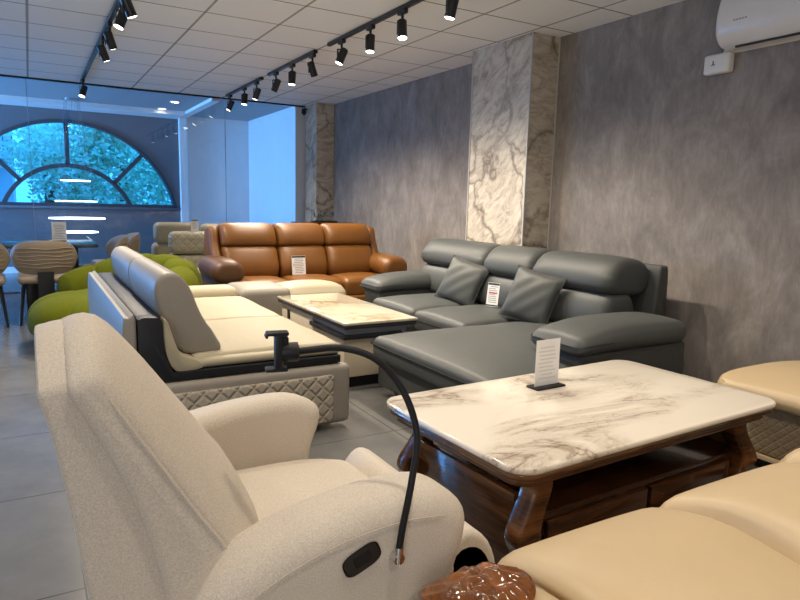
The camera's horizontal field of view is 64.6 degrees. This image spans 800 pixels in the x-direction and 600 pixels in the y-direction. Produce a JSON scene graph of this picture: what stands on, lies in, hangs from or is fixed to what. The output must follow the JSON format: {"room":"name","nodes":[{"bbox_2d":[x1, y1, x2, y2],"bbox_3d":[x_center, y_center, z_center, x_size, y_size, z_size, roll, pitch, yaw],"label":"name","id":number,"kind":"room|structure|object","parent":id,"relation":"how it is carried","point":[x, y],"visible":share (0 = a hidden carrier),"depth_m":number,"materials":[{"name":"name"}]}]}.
{"room":"store","nodes":[
{"label":"store","id":0,"kind":"room"},
{"bbox_2d":[0,104,248,266],"bbox_3d":[-6.287,-1.772,10.014,8.100,2.690,0.200,-4,10,-30],"label":"wall","id":1,"kind":"structure","parent":0,"point":[156,137],"depth_m":11.06,"materials":[{"name":"grey paint"}]},
{"bbox_2d":[3,267,18,273],"bbox_3d":[-6.860,-0.439,9.770,6.720,0.100,0.020,-4,10,-30],"label":"baseboard","id":2,"kind":"structure","parent":1,"relation":"attached to","point":[8,269],"depth_m":10.12,"materials":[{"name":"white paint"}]},
{"bbox_2d":[0,119,180,209],"bbox_3d":[-5.437,-2.218,10.356,3.500,1.430,0.180,-4,10,-30],"label":"window","id":3,"kind":"structure","parent":1,"relation":"in","point":[4,204],"depth_m":10.43,"materials":[{"name":"glass"},{"name":"black metal"}]},
{"bbox_2d":[0,95,184,118],"bbox_3d":[-6.651,-2.971,9.131,6.720,0.068,0.598,-4,10,-30],"label":"trim","id":4,"kind":"structure","parent":1,"relation":"attached to","point":[4,99],"depth_m":9.97,"materials":[{"name":"white paint"}]},
{"bbox_2d":[178,117,188,222],"bbox_3d":[-3.835,-1.897,11.241,0.120,2.688,0.115,-4,10,-30],"label":"trim","id":5,"kind":"structure","parent":1,"relation":"attached to","point":[182,123],"depth_m":11.13,"materials":[{"name":"white paint"}]},
{"bbox_2d":[248,107,304,224],"bbox_3d":[-2.006,-1.814,10.984,0.520,2.690,2.420,-4,10,-30],"label":"window","id":6,"kind":"structure","parent":0,"point":[276,140],"depth_m":10.44,"materials":[{"name":"glass"}]},
{"bbox_2d":[305,102,333,220],"bbox_3d":[-1.242,-1.604,9.722,0.280,2.690,0.440,-4,10,-30],"label":"pillar","id":7,"kind":"structure","parent":0,"point":[319,117],"depth_m":9.49,"materials":[{"name":"white stone"}]},
{"bbox_2d":[0,0,683,120],"bbox_3d":[-2.360,-2.107,3.565,8.500,0.100,15.050,-4,10,-30],"label":"ceiling","id":8,"kind":"structure","parent":0,"point":[215,48],"depth_m":5.89,"materials":[{"name":"tile"}]},
{"bbox_2d":[59,147,65,174],"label":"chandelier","id":9,"kind":"object","parent":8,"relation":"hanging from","point":[64,147],"depth_m":9.57,"materials":[{"name":"silver metal"}]},
{"bbox_2d":[61,97,84,141],"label":"chandelier","id":10,"kind":"object","parent":8,"relation":"hanging from","point":[69,99],"depth_m":9.48,"materials":[{"name":"clear glass"}]},
{"bbox_2d":[55,146,97,202],"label":"chandelier","id":11,"kind":"object","parent":8,"relation":"hanging from","point":[86,181],"depth_m":9.63,"materials":[{"name":"silver metal"}]},
{"bbox_2d":[48,216,105,232],"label":"chandelier","id":12,"kind":"object","parent":8,"relation":"hanging from","point":[70,218],"depth_m":9.69,"materials":[{"name":"silver metal"}]},
{"bbox_2d":[80,0,119,82],"bbox_3d":[-2.856,-2.420,5.995,0.040,0.033,4.614,-4,10,-30],"label":"track","id":13,"kind":"object","parent":8,"relation":"attached to","point":[111,16],"visible":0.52,"depth_m":5.82,"materials":[{"name":"black metal"}]},
{"bbox_2d":[79,79,87,97],"bbox_3d":[-3.889,-2.595,7.770,0.085,0.213,0.113,2,9,5],"label":"spot lamp","id":14,"kind":"object","parent":13,"relation":"hanging from","point":[84,88],"visible":1,"depth_m":7.75,"materials":[{"name":"black metal"}]},
{"bbox_2d":[97,36,109,61],"bbox_3d":[-2.663,-2.247,5.678,0.091,0.213,0.110,3,9,11],"label":"spot lamp","id":15,"kind":"object","parent":13,"relation":"hanging from","point":[102,51],"visible":0.98,"depth_m":5.66,"materials":[{"name":"black metal"}]},
{"bbox_2d":[103,21,116,49],"bbox_3d":[-2.387,-2.169,5.208,0.086,0.213,0.112,2,9,6],"label":"spot lamp","id":16,"kind":"object","parent":13,"relation":"hanging from","point":[109,38],"visible":1,"depth_m":5.19,"materials":[{"name":"black metal"}]},
{"bbox_2d":[114,0,127,29],"bbox_3d":[-2.010,-2.062,4.568,0.094,0.213,0.108,4,9,15],"label":"spot lamp","id":17,"kind":"object","parent":13,"relation":"hanging from","point":[121,19],"visible":0.77,"depth_m":4.54,"materials":[{"name":"black metal"}]},
{"bbox_2d":[120,0,136,18],"bbox_3d":[-1.836,-2.013,4.269,0.096,0.213,0.108,4,9,16],"label":"spot lamp","id":18,"kind":"object","parent":13,"relation":"hanging from","point":[127,5],"visible":1,"depth_m":4.25,"materials":[{"name":"black metal"}]},
{"bbox_2d":[225,77,263,96],"bbox_3d":[-2.013,-2.721,8.109,0.040,0.033,1.564,-4,10,-30],"label":"track","id":19,"kind":"object","parent":8,"relation":"attached to","point":[259,78],"visible":0.97,"depth_m":7.99,"materials":[{"name":"black metal"}]},
{"bbox_2d":[226,95,234,110],"bbox_3d":[-2.317,-2.688,8.642,0.115,0.214,0.092,4,9,17],"label":"spot lamp","id":20,"kind":"object","parent":19,"relation":"hanging from","point":[230,104],"visible":1,"depth_m":8.62,"materials":[{"name":"black metal"}]},
{"bbox_2d":[241,87,247,104],"bbox_3d":[-1.981,-2.595,8.069,0.081,0.210,0.104,2,9,2],"label":"spot lamp","id":21,"kind":"object","parent":19,"relation":"hanging from","point":[244,97],"visible":1,"depth_m":8.05,"materials":[{"name":"black metal"}]},
{"bbox_2d":[252,81,260,99],"bbox_3d":[-1.730,-2.523,7.642,0.108,0.213,0.085,5,9,24],"label":"spot lamp","id":22,"kind":"object","parent":19,"relation":"hanging from","point":[256,93],"visible":1,"depth_m":7.62,"materials":[{"name":"black metal"}]},
{"bbox_2d":[267,49,317,75],"bbox_3d":[-1.153,-2.477,6.645,0.040,0.033,1.394,-4,10,-30],"label":"track","id":23,"kind":"object","parent":8,"relation":"attached to","point":[314,51],"visible":0.98,"depth_m":6.51,"materials":[{"name":"black metal"}]},
{"bbox_2d":[271,72,280,91],"bbox_3d":[-1.381,-2.423,7.043,0.123,0.214,0.079,7,10,31],"label":"spot lamp","id":24,"kind":"object","parent":23,"relation":"hanging from","point":[276,84],"visible":1,"depth_m":7.02,"materials":[{"name":"black metal"}]},
{"bbox_2d":[288,64,295,85],"bbox_3d":[-1.125,-2.353,6.609,0.084,0.209,0.106,-4,10,-30],"label":"spot lamp","id":25,"kind":"object","parent":23,"relation":"hanging from","point":[291,74],"visible":1,"depth_m":6.58,"materials":[{"name":"black metal"}]},
{"bbox_2d":[307,53,317,76],"bbox_3d":[-0.850,-2.272,6.139,0.092,0.214,0.115,3,9,12],"label":"spot lamp","id":26,"kind":"object","parent":23,"relation":"hanging from","point":[312,70],"visible":1,"depth_m":6.12,"materials":[{"name":"black metal"}]},
{"bbox_2d":[327,0,424,46],"bbox_3d":[0.004,-2.149,4.673,0.040,0.033,2.614,-4,10,-30],"label":"track","id":27,"kind":"object","parent":8,"relation":"attached to","point":[410,3],"visible":0.93,"depth_m":4.97,"materials":[{"name":"black metal"}]},
{"bbox_2d":[335,39,347,64],"bbox_3d":[-0.513,-2.177,5.568,0.108,0.213,0.096,3,9,13],"label":"spot lamp","id":28,"kind":"object","parent":27,"relation":"hanging from","point":[341,55],"visible":1,"depth_m":5.54,"materials":[{"name":"black metal"}]},
{"bbox_2d":[365,24,374,53],"bbox_3d":[-0.238,-2.101,5.098,0.083,0.210,0.106,-4,10,-30],"label":"spot lamp","id":29,"kind":"object","parent":27,"relation":"hanging from","point":[369,38],"visible":1,"depth_m":5.07,"materials":[{"name":"black metal"}]},
{"bbox_2d":[397,8,407,40],"bbox_3d":[0.018,-2.027,4.663,0.081,0.212,0.106,-4,10,-30],"label":"spot lamp","id":30,"kind":"object","parent":27,"relation":"hanging from","point":[401,23],"visible":1,"depth_m":4.64,"materials":[{"name":"black metal"}]},
{"bbox_2d":[444,0,458,19],"bbox_3d":[0.338,-1.937,4.116,0.104,0.211,0.081,6,10,27],"label":"spot lamp","id":31,"kind":"object","parent":27,"relation":"hanging from","point":[451,5],"visible":1,"depth_m":4.09,"materials":[{"name":"black metal"}]},
{"bbox_2d":[0,273,759,599],"bbox_3d":[-2.428,0.660,3.985,8.500,0.120,15.050,-4,10,-30],"label":"floor","id":32,"kind":"structure","parent":0,"point":[40,559],"depth_m":3.10,"materials":[{"name":"tile"}]},
{"bbox_2d":[0,244,10,327],"bbox_3d":[-4.016,-0.157,5.981,0.593,0.822,0.539,-4,10,-33],"label":"dining chair","id":33,"kind":"object","parent":32,"relation":"on","point":[5,258],"visible":1,"depth_m":5.96,"materials":[{"name":"brown leather"}]},
{"bbox_2d":[10,241,77,325],"bbox_3d":[-3.541,-0.197,6.324,0.593,0.822,0.539,-4,10,-30],"label":"dining chair","id":34,"kind":"object","parent":32,"relation":"on","point":[42,263],"visible":0.78,"depth_m":6.08,"materials":[{"name":"beige fabric"}]},
{"bbox_2d":[2,236,98,312],"bbox_3d":[-3.939,-0.298,7.144,0.880,0.752,1.470,-4,10,-30],"label":"dining table","id":35,"kind":"object","parent":32,"relation":"on","point":[32,294],"visible":0.29,"depth_m":6.70,"materials":[{"name":"black stone"}]},
{"bbox_2d":[51,222,66,241],"bbox_3d":[-3.652,-0.729,6.778,0.140,0.215,0.003,-4,10,-30],"label":"table sign","id":36,"kind":"object","parent":35,"relation":"on","point":[59,233],"visible":0.94,"depth_m":6.78,"materials":[{"name":"paper"}]},
{"bbox_2d":[27,258,114,335],"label":"armchair","id":37,"kind":"object","parent":32,"relation":"on","point":[69,297],"depth_m":5.14,"materials":[{"name":"green fabric"}]},
{"bbox_2d":[79,235,128,266],"bbox_3d":[-3.373,-0.329,7.220,0.539,0.822,0.593,-4,10,-33],"label":"dining chair","id":38,"kind":"object","parent":32,"relation":"on","point":[121,240],"visible":0.26,"depth_m":7.40,"materials":[{"name":"beige leather"}]},
{"bbox_2d":[91,232,140,263],"bbox_3d":[-3.461,-0.414,7.764,0.539,0.822,0.593,-4,10,-33],"label":"dining chair","id":39,"kind":"object","parent":32,"relation":"on","point":[134,239],"visible":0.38,"depth_m":7.66,"materials":[{"name":"beige leather"}]},
{"bbox_2d":[151,222,190,254],"bbox_3d":[-2.834,-0.508,8.062,0.510,0.945,0.890,-4,10,-30],"label":"sofa","id":40,"kind":"object","parent":32,"relation":"on","point":[161,230],"visible":0.21,"depth_m":8.08,"materials":[{"name":"beige leather"}]},
{"bbox_2d":[141,253,202,285],"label":"armchair","id":41,"kind":"object","parent":32,"relation":"on","point":[186,269],"depth_m":5.62,"materials":[{"name":"green fabric"}]},
{"bbox_2d":[168,231,204,271],"bbox_3d":[-2.144,-0.354,7.392,1.000,0.875,0.890,-4,10,-30],"label":"sofa","id":42,"kind":"object","parent":32,"relation":"on","point":[189,245],"visible":0.15,"depth_m":7.33,"materials":[{"name":"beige leather"}]},
{"bbox_2d":[191,220,197,230],"bbox_3d":[-2.403,-0.875,7.404,0.085,0.130,0.003,-4,10,-33],"label":"price card","id":43,"kind":"object","parent":42,"relation":"on","point":[194,223],"visible":1,"depth_m":7.40,"materials":[{"name":"paper"}]},
{"bbox_2d":[199,223,217,230],"bbox_3d":[-2.303,-0.534,8.370,0.600,0.930,0.890,-4,10,-30],"label":"sofa","id":44,"kind":"object","parent":32,"relation":"on","point":[202,227],"visible":0.03,"depth_m":8.33,"materials":[{"name":"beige leather"}]},
{"bbox_2d":[88,246,348,424],"bbox_3d":[-1.228,0.120,4.390,1.560,0.906,2.548,-4,10,-30],"label":"sectional sofa","id":45,"kind":"object","parent":32,"relation":"on","point":[208,344],"visible":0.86,"depth_m":3.34,"materials":[{"name":"grey leather"}]},
{"bbox_2d":[111,246,144,292],"bbox_3d":[-1.781,-0.134,4.391,0.326,0.431,0.980,-4,10,-30],"label":"cushion","id":46,"kind":"object","parent":45,"relation":"on","point":[122,257],"depth_m":4.15,"materials":[{"name":"grey leather"}]},
{"bbox_2d":[129,257,220,353],"bbox_3d":[-1.295,0.004,3.563,0.326,0.431,0.940,-4,10,-30],"label":"cushion","id":47,"kind":"object","parent":45,"relation":"on","point":[161,292],"depth_m":3.17,"materials":[{"name":"grey leather"}]},
{"bbox_2d":[194,296,279,320],"bbox_3d":[-1.402,0.069,4.571,0.805,0.088,0.970,-4,10,-30],"label":"seat cushion","id":48,"kind":"object","parent":45,"relation":"on","point":[210,307],"depth_m":4.44,"materials":[{"name":"beige leather"}]},
{"bbox_2d":[190,316,335,357],"bbox_3d":[-0.923,0.205,3.756,0.805,0.087,0.920,-4,10,-30],"label":"seat cushion","id":49,"kind":"object","parent":45,"relation":"on","point":[237,335],"depth_m":3.56,"materials":[{"name":"beige leather"}]},
{"bbox_2d":[34,312,494,599],"bbox_3d":[-0.328,0.491,1.635,1.021,1.022,0.990,-4,10,-30],"label":"recliner","id":50,"kind":"object","parent":32,"relation":"on","point":[225,500],"visible":0.96,"depth_m":1.17,"materials":[{"name":"beige fabric"}]},
{"bbox_2d":[61,312,258,599],"bbox_3d":[-0.564,0.288,1.471,0.386,0.583,0.761,-4,10,-30],"label":"cushion","id":51,"kind":"object","parent":50,"relation":"on","point":[155,500],"depth_m":1.12,"materials":[{"name":"beige fabric"}]},
{"bbox_2d":[264,330,420,565],"bbox_3d":[-0.112,0.284,1.247,0.304,0.450,0.086,2,9,7],"label":"holder","id":52,"kind":"object","parent":50,"relation":"attached to","point":[284,350],"visible":1,"depth_m":1.23,"materials":[{"name":"black metal"}]},
{"bbox_2d":[236,459,453,572],"bbox_3d":[-0.298,0.607,1.671,0.685,0.183,0.640,-4,10,-30],"label":"seat cushion","id":53,"kind":"object","parent":50,"relation":"on","point":[272,485],"depth_m":1.80,"materials":[{"name":"beige fabric"}]},
{"bbox_2d":[342,542,380,577],"bbox_3d":[-0.074,0.494,1.209,0.082,0.061,0.005,-4,10,-30],"label":"handle","id":54,"kind":"object","parent":50,"relation":"on","point":[359,559],"depth_m":1.21,"materials":[{"name":"black plastic"}]},
{"bbox_2d":[198,223,406,300],"bbox_3d":[-1.065,-0.317,6.848,2.127,1.017,1.050,-4,10,-30],"label":"sofa","id":55,"kind":"object","parent":32,"relation":"on","point":[344,254],"visible":0.6,"depth_m":6.67,"materials":[{"name":"leather"}]},
{"bbox_2d":[220,246,278,276],"bbox_3d":[-1.565,-0.385,6.584,0.572,0.383,0.319,-4,10,-30],"label":"cushion","id":56,"kind":"object","parent":55,"relation":"on","point":[255,260],"depth_m":6.48,"materials":[{"name":"leather"}]},
{"bbox_2d":[240,276,287,282],"bbox_3d":[-1.433,-0.123,6.384,0.572,0.221,0.530,-4,10,-30],"label":"seat cushion","id":57,"kind":"object","parent":55,"relation":"on","point":[276,279],"depth_m":6.27,"materials":[{"name":"leather"}]},
{"bbox_2d":[291,255,305,274],"bbox_3d":[-1.065,-0.359,6.662,0.155,0.214,0.028,-4,10,-33],"label":"price tag","id":58,"kind":"object","parent":55,"relation":"on","point":[298,262],"visible":0.94,"depth_m":6.66,"materials":[{"name":"paper"}]},
{"bbox_2d":[275,245,327,277],"bbox_3d":[-1.076,-0.416,6.865,0.542,0.383,0.319,-4,10,-30],"label":"cushion","id":59,"kind":"object","parent":55,"relation":"on","point":[316,256],"depth_m":6.76,"materials":[{"name":"leather"}]},
{"bbox_2d":[281,274,342,286],"bbox_3d":[-0.944,-0.155,6.665,0.542,0.224,0.530,-4,10,-30],"label":"seat cushion","id":60,"kind":"object","parent":55,"relation":"on","point":[328,277],"depth_m":6.55,"materials":[{"name":"leather"}]},
{"bbox_2d":[323,244,371,274],"bbox_3d":[-0.591,-0.447,7.145,0.562,0.383,0.319,-4,10,-30],"label":"cushion","id":61,"kind":"object","parent":55,"relation":"on","point":[340,258],"depth_m":7.00,"materials":[{"name":"leather"}]},
{"bbox_2d":[329,272,376,294],"bbox_3d":[-0.459,-0.185,6.944,0.562,0.223,0.530,-4,10,-30],"label":"seat cushion","id":62,"kind":"object","parent":55,"relation":"on","point":[351,281],"depth_m":6.67,"materials":[{"name":"leather"}]},
{"bbox_2d":[277,279,345,294],"bbox_3d":[-0.892,0.062,6.087,0.680,0.505,0.430,-4,10,-30],"label":"ottoman","id":63,"kind":"object","parent":32,"relation":"on","point":[296,287],"visible":0.25,"depth_m":5.93,"materials":[{"name":"beige leather"}]},
{"bbox_2d":[291,221,349,224],"bbox_3d":[-1.085,-0.618,8.836,0.740,0.935,0.490,-4,10,-30],"label":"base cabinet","id":64,"kind":"object","parent":32,"relation":"on","point":[319,223],"visible":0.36,"depth_m":8.65,"materials":[{"name":"brown wood"}]},
{"bbox_2d":[310,220,337,221],"bbox_3d":[-1.045,-1.080,8.695,0.340,0.020,0.160,-4,10,-30],"label":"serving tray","id":65,"kind":"object","parent":64,"relation":"on","point":[310,220],"visible":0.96,"depth_m":8.64,"materials":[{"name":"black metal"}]},
{"bbox_2d":[277,293,417,386],"bbox_3d":[-0.453,0.277,4.864,0.565,0.470,1.320,-4,10,-30],"label":"coffee table","id":66,"kind":"object","parent":32,"relation":"on","point":[343,319],"visible":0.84,"depth_m":4.41,"materials":[{"name":"beige stone"}]},
{"bbox_2d":[360,238,685,395],"bbox_3d":[0.509,0.075,4.815,1.986,0.930,3.110,-4,10,-30],"label":"sofa","id":67,"kind":"object","parent":32,"relation":"on","point":[607,307],"visible":0.69,"depth_m":4.23,"materials":[{"name":"leather"}]},
{"bbox_2d":[373,293,483,327],"bbox_3d":[0.259,0.066,5.574,0.800,0.206,0.700,-4,10,-30],"label":"seat cushion","id":68,"kind":"object","parent":67,"relation":"on","point":[409,304],"depth_m":5.35,"materials":[{"name":"grey leather"}]},
{"bbox_2d":[421,263,488,301],"bbox_3d":[0.539,-0.185,5.908,0.334,0.288,1.000,-4,10,-30],"label":"cushion","id":69,"kind":"object","parent":67,"relation":"on","point":[435,272],"depth_m":5.97,"materials":[{"name":"grey leather"}]},
{"bbox_2d":[434,255,488,305],"bbox_3d":[0.532,-0.152,5.417,0.227,0.447,0.462,-7,12,-44],"label":"throw pillow","id":70,"kind":"object","parent":67,"relation":"on","point":[463,280],"visible":0.94,"depth_m":5.34,"materials":[{"name":"grey leather"}]},
{"bbox_2d":[414,304,519,330],"bbox_3d":[0.613,0.166,4.973,0.800,0.203,0.690,-4,10,-30],"label":"seat cushion","id":71,"kind":"object","parent":67,"relation":"on","point":[465,315],"depth_m":4.79,"materials":[{"name":"grey leather"}]},
{"bbox_2d":[486,282,499,306],"bbox_3d":[0.740,-0.043,5.036,0.105,0.188,0.030,8,11,37],"label":"price tag","id":72,"kind":"object","parent":67,"relation":"on","point":[493,288],"visible":1,"depth_m":5.04,"materials":[{"name":"paper"}]},
{"bbox_2d":[480,274,513,306],"bbox_3d":[0.940,-0.071,5.219,0.329,0.288,0.590,-4,10,-30],"label":"cushion","id":73,"kind":"object","parent":67,"relation":"on","point":[505,280],"depth_m":5.15,"materials":[{"name":"grey leather"}]},
{"bbox_2d":[373,320,684,387],"bbox_3d":[0.772,0.327,3.951,1.520,0.204,1.220,-4,10,-30],"label":"cushion","id":74,"kind":"object","parent":67,"relation":"on","point":[456,356],"depth_m":3.63,"materials":[{"name":"grey leather"}]},
{"bbox_2d":[498,265,566,323],"bbox_3d":[0.962,-0.021,4.625,0.219,0.441,0.454,-7,12,-44],"label":"throw pillow","id":75,"kind":"object","parent":67,"relation":"on","point":[532,296],"visible":0.91,"depth_m":4.56,"materials":[{"name":"grey leather"}]},
{"bbox_2d":[549,287,632,321],"bbox_3d":[1.292,0.029,4.622,0.332,0.288,0.790,-4,10,-30],"label":"cushion","id":76,"kind":"object","parent":67,"relation":"on","point":[571,302],"depth_m":4.34,"materials":[{"name":"grey leather"}]},
{"bbox_2d":[386,360,775,563],"bbox_3d":[0.730,0.642,2.550,1.436,0.500,0.800,-4,10,-32],"label":"coffee table","id":77,"kind":"object","parent":32,"relation":"on","point":[525,466],"visible":0.71,"depth_m":2.28,"materials":[{"name":"white stone"}]},
{"bbox_2d":[526,338,564,390],"bbox_3d":[0.621,0.266,2.663,0.162,0.204,0.070,-4,10,-32],"label":"table sign","id":78,"kind":"object","parent":77,"relation":"on","point":[547,351],"visible":1,"depth_m":2.66,"materials":[{"name":"paper"}]},
{"bbox_2d":[417,448,799,599],"bbox_3d":[1.191,0.694,1.289,2.170,0.800,1.450,-4,10,-30],"label":"sofa","id":79,"kind":"object","parent":32,"relation":"on","point":[736,537],"visible":1,"depth_m":1.38,"materials":[{"name":"leather"}]},
{"bbox_2d":[498,507,799,599],"bbox_3d":[0.687,0.701,1.252,0.632,0.272,0.950,-4,10,-30],"label":"seat cushion","id":80,"kind":"object","parent":79,"relation":"on","point":[661,553],"depth_m":1.35,"materials":[{"name":"beige leather"}]},
{"bbox_2d":[659,462,799,564],"bbox_3d":[1.191,0.668,1.548,0.668,0.273,0.960,-4,10,-30],"label":"seat cushion","id":81,"kind":"object","parent":79,"relation":"on","point":[762,504],"depth_m":1.67,"materials":[{"name":"beige leather"}]},
{"bbox_2d":[778,448,799,463],"bbox_3d":[1.748,0.625,1.879,0.610,0.286,0.980,-4,10,-30],"label":"seat cushion","id":82,"kind":"object","parent":79,"relation":"on","point":[794,456],"depth_m":2.10,"materials":[{"name":"beige leather"}]},
{"bbox_2d":[717,361,799,466],"bbox_3d":[2.315,0.623,2.920,0.990,0.505,1.390,-4,10,-30],"label":"ottoman","id":83,"kind":"object","parent":32,"relation":"on","point":[774,436],"visible":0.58,"depth_m":3.04,"materials":[{"name":"leather"}]},
{"bbox_2d":[717,361,799,415],"bbox_3d":[2.319,0.452,2.894,0.990,0.160,1.390,-4,10,-30],"label":"cushion","id":84,"kind":"object","parent":83,"relation":"on","point":[779,381],"depth_m":3.06,"materials":[{"name":"beige leather"}]},
{"bbox_3d":[-5.042,-0.087,8.038,8.100,0.012,0.040,-4,10,-30],"label":"trim","id":85,"kind":"structure","parent":32,"relation":"on","visible":0},
{"bbox_2d":[26,79,226,290],"bbox_3d":[-3.606,-1.493,8.646,2.449,2.655,0.012,-4,10,-30],"label":"glass wall","id":86,"kind":"structure","parent":85,"relation":"on","point":[31,79],"depth_m":9.03,"materials":[{"name":"clear glass"}]},
{"bbox_2d":[25,79,226,236],"bbox_3d":[-4.651,-1.426,8.044,4.876,2.657,0.016,-4,10,-30],"label":"trim","id":87,"kind":"structure","parent":86,"relation":"attached to","point":[25,79],"depth_m":8.07,"materials":[{"name":"plastic"}]},
{"bbox_2d":[0,74,304,107],"bbox_3d":[-4.968,-2.728,7.641,8.120,0.021,0.040,-4,10,-30],"label":"trim","id":88,"kind":"structure","parent":86,"relation":"attached to","point":[1,75],"depth_m":8.49,"materials":[{"name":"black metal"}]},
{"bbox_2d":[182,98,219,117],"bbox_3d":[-3.202,-3.031,10.018,0.120,0.048,2.275,-4,10,-30],"label":"trim","id":89,"kind":"structure","parent":86,"relation":"attached to","point":[209,102],"depth_m":9.72,"materials":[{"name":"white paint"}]},
{"bbox_2d":[467,32,558,248],"bbox_3d":[0.999,-0.966,5.884,0.300,2.690,0.820,-4,10,-30],"label":"pillar","id":90,"kind":"structure","parent":0,"point":[501,72],"depth_m":5.59,"materials":[{"name":"white stone"}]},
{"bbox_2d":[333,0,799,382],"bbox_3d":[1.912,-0.770,4.742,0.120,2.690,12.400,-4,10,-30],"label":"wall","id":91,"kind":"structure","parent":0,"point":[658,160],"depth_m":4.61,"materials":[{"name":"grey paint"}]},
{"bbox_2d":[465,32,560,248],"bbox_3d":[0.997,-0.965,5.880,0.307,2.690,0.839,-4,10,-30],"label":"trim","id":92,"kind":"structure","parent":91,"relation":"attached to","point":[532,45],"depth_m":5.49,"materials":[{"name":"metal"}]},
{"bbox_2d":[703,50,734,75],"bbox_3d":[2.094,-1.574,4.153,0.063,0.176,0.190,-4,10,-30],"label":"junction box","id":93,"kind":"object","parent":91,"relation":"attached to","point":[721,63],"visible":0.97,"depth_m":4.13,"materials":[{"name":"white plastic"}]},
{"bbox_2d":[716,0,799,52],"bbox_3d":[2.293,-1.705,3.641,0.218,0.368,0.905,-4,10,-30],"label":"air conditioner","id":94,"kind":"object","parent":91,"relation":"attached to","point":[741,25],"visible":1,"depth_m":3.78,"materials":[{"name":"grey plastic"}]},
{"label":"outside","id":95,"kind":"structure","parent":0,"visible":0},
{"bbox_3d":[-12.186,-2.786,25.856,55.000,0.250,32.850,-4,10,-30],"label":"ground","id":96,"kind":"structure","parent":95,"visible":0},
{"bbox_2d":[0,133,16,201],"bbox_3d":[-13.615,-4.603,16.604,5.922,6.050,4.702,-4,10,-30],"label":"house","id":97,"kind":"structure","parent":96,"relation":"on","point":[7,180],"depth_m":16.77,"materials":[{"name":"paint"}]},
{"bbox_2d":[0,123,120,202],"bbox_3d":[-7.498,-2.597,13.465,2.512,3.260,3.076,9,11,41],"label":"tree","id":98,"kind":"object","parent":96,"relation":"on","point":[39,141],"visible":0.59,"depth_m":12.98,"materials":[{"name":"green plant"}]},
{"bbox_2d":[14,123,171,204],"bbox_3d":[-6.755,-3.083,14.694,3.506,3.888,3.820,7,10,31],"label":"tree","id":99,"kind":"object","parent":96,"relation":"on","point":[129,186],"visible":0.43,"depth_m":13.67,"materials":[{"name":"green plant"}]},
{"bbox_2d":[128,150,170,204],"bbox_3d":[-4.971,-3.750,17.375,4.663,4.522,3.818,-4,10,-30],"label":"tree","id":100,"kind":"object","parent":96,"relation":"on","point":[167,203],"visible":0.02,"depth_m":17.12,"materials":[{"name":"green plant"}]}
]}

